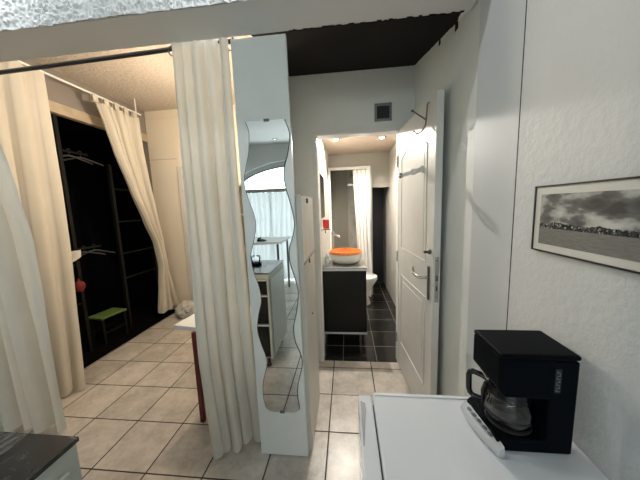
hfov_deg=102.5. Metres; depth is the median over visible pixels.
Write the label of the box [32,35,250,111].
ceiling
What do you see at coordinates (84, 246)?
clothes hanger
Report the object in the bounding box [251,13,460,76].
ceiling
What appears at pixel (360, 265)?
countertop
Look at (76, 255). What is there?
hanging cloth
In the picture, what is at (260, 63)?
panel
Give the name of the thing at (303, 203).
cabinet
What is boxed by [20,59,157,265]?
wall
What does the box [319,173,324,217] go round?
bathroom mirror
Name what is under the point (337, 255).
basin
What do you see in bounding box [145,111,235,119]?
trim
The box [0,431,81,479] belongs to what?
base cabinet
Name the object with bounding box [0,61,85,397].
curtain
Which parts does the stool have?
leg, leg, seat, leg, leg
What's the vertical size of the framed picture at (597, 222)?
0.182 m
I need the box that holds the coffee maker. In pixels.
[460,330,581,457]
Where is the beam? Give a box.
[0,0,475,61]
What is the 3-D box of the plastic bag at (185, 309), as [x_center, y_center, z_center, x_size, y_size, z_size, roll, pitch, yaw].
[-1.845,0.945,3.584,0.345,0.231,0.298,-1,7,6]
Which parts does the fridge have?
door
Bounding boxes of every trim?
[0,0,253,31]
[48,100,147,141]
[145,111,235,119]
[289,10,464,30]
[312,127,400,361]
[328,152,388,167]
[349,170,356,247]
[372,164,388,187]
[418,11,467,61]
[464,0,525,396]
[506,0,526,329]
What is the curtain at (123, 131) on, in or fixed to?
hanging from the rail
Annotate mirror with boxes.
[244,118,302,412]
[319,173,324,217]
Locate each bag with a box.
[75,279,85,291]
[175,300,193,318]
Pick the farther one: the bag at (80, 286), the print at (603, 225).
the bag at (80, 286)
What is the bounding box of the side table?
[174,306,252,422]
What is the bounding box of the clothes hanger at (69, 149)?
[63,149,93,164]
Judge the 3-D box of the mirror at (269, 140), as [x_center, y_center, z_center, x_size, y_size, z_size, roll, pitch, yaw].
[-0.243,0.198,1.373,0.262,1.607,0.008,-1,7,6]
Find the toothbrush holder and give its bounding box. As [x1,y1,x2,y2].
[321,219,330,232]
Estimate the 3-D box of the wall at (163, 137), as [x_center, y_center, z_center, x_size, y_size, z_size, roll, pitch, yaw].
[-1.610,-0.394,3.633,3.050,2.860,0.100,-1,7,6]
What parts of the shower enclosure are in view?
post, rail, post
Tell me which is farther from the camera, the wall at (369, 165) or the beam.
the wall at (369, 165)
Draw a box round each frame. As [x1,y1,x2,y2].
[51,114,100,351]
[106,164,157,328]
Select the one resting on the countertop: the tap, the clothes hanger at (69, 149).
the tap
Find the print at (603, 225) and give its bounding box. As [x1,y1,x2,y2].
[538,189,639,261]
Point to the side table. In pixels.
(188, 324)
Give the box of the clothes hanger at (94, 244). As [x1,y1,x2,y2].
[81,244,115,255]
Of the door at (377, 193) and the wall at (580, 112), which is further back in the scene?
the door at (377, 193)
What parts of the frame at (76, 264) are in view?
hanging arm, hanging arm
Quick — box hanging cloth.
[71,250,80,261]
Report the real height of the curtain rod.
0.080 m
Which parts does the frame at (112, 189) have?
post, post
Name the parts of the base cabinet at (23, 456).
panel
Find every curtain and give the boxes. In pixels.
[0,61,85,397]
[0,141,66,433]
[90,92,179,312]
[168,37,260,459]
[353,169,371,272]
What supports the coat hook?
attached to the door at (420, 194)
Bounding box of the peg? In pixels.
[398,166,422,177]
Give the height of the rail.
0.171 m
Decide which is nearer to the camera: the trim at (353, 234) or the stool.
the stool
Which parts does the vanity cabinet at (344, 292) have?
rail, leg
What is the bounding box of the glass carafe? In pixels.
[466,368,536,427]
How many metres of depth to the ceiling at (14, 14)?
1.09 m
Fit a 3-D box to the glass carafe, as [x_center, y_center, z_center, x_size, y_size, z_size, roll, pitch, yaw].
[0.475,0.411,0.666,0.137,0.100,0.119,-1,7,6]
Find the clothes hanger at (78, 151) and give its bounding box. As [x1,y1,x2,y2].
[64,151,103,165]
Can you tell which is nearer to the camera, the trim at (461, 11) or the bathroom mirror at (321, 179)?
the trim at (461, 11)
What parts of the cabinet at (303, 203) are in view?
door, door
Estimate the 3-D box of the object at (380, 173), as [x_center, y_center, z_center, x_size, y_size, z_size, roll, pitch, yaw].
[0.929,-1.000,4.040,0.298,0.340,0.080,-1,7,6]
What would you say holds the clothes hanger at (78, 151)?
hanging from the frame at (76, 264)
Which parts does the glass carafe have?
handle, handle mount, lid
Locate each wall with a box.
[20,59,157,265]
[57,116,157,327]
[144,104,240,308]
[251,36,293,168]
[289,65,414,362]
[318,139,331,264]
[331,169,383,247]
[369,165,372,294]
[384,144,395,305]
[415,0,639,479]
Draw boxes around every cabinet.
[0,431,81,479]
[295,195,319,451]
[322,271,366,345]
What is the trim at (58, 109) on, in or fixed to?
attached to the wall at (60, 92)
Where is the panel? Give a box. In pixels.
[230,34,308,456]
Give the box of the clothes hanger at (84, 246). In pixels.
[81,246,105,254]
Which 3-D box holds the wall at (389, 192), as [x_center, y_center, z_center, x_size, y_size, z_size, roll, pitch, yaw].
[1.075,-0.235,3.468,0.080,2.400,2.440,-1,7,6]
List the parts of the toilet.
seat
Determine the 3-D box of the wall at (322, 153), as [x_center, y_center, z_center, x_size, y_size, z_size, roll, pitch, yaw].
[0.017,-0.212,3.580,0.168,2.400,2.440,-1,7,6]
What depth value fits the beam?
1.14 m
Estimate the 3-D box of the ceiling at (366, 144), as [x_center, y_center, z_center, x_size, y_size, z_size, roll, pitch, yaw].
[0.487,-1.313,3.385,1.190,0.100,2.440,-1,7,6]
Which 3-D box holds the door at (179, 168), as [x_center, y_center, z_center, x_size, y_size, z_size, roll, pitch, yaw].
[-1.521,0.007,3.611,0.806,2.066,0.030,-1,7,6]
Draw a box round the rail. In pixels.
[17,60,140,115]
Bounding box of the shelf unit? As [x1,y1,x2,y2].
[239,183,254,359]
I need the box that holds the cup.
[323,219,328,228]
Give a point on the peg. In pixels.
(420, 169)
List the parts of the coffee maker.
control panel, warming plate, lid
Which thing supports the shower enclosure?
on the floor
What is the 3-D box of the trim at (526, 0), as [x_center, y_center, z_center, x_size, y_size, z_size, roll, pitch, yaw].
[0.656,-0.044,0.860,0.020,2.720,0.005,-1,7,6]
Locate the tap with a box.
[331,230,339,248]
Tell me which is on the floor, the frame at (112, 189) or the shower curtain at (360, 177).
the frame at (112, 189)
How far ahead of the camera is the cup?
2.74 m
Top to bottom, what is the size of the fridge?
0.852 m
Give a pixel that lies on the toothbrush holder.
(325, 221)
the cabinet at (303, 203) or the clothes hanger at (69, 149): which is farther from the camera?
the clothes hanger at (69, 149)
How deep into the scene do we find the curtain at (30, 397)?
1.64 m
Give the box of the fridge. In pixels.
[358,393,608,479]
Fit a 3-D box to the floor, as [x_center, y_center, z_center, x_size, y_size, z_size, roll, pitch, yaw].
[-1.162,1.355,1.340,4.250,0.072,7.850,-1,7,6]
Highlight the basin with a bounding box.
[329,248,361,263]
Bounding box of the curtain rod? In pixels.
[0,37,234,74]
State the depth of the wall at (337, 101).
2.12 m
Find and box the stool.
[88,308,128,344]
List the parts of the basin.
bowl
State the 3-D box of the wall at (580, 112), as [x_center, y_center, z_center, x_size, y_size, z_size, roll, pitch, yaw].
[0.590,0.106,-0.275,0.120,2.720,4.950,-1,7,6]
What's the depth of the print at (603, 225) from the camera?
0.57 m
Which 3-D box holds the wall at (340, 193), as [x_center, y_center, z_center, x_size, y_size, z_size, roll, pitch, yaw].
[0.654,-0.390,4.779,1.190,2.400,0.100,-1,7,6]
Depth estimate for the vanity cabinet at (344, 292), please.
2.63 m
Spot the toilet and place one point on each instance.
(371, 278)
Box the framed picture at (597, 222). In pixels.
[531,176,639,273]
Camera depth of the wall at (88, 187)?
3.61 m
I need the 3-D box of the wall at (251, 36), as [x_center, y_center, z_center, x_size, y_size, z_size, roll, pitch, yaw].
[-0.314,-0.205,2.058,0.151,2.800,0.449,-1,7,6]
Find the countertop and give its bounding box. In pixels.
[322,256,366,270]
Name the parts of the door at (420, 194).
panel, panel, lever, handle plate, lock edge plate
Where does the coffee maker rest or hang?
on the fridge
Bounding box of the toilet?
[366,273,376,305]
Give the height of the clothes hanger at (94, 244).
0.136 m
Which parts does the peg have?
stem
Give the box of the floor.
[0,283,411,479]
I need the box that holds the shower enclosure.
[328,166,370,296]
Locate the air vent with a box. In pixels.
[374,102,391,121]
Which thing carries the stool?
on the floor
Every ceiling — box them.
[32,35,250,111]
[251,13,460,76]
[322,135,395,154]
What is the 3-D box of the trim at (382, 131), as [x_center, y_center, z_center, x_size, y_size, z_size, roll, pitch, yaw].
[0.338,0.110,2.306,0.731,2.067,0.112,-1,7,6]
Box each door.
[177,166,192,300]
[372,187,383,282]
[396,89,444,394]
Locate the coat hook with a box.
[411,102,429,133]
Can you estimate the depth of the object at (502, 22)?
0.97 m
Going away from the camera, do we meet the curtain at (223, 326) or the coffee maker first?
the coffee maker

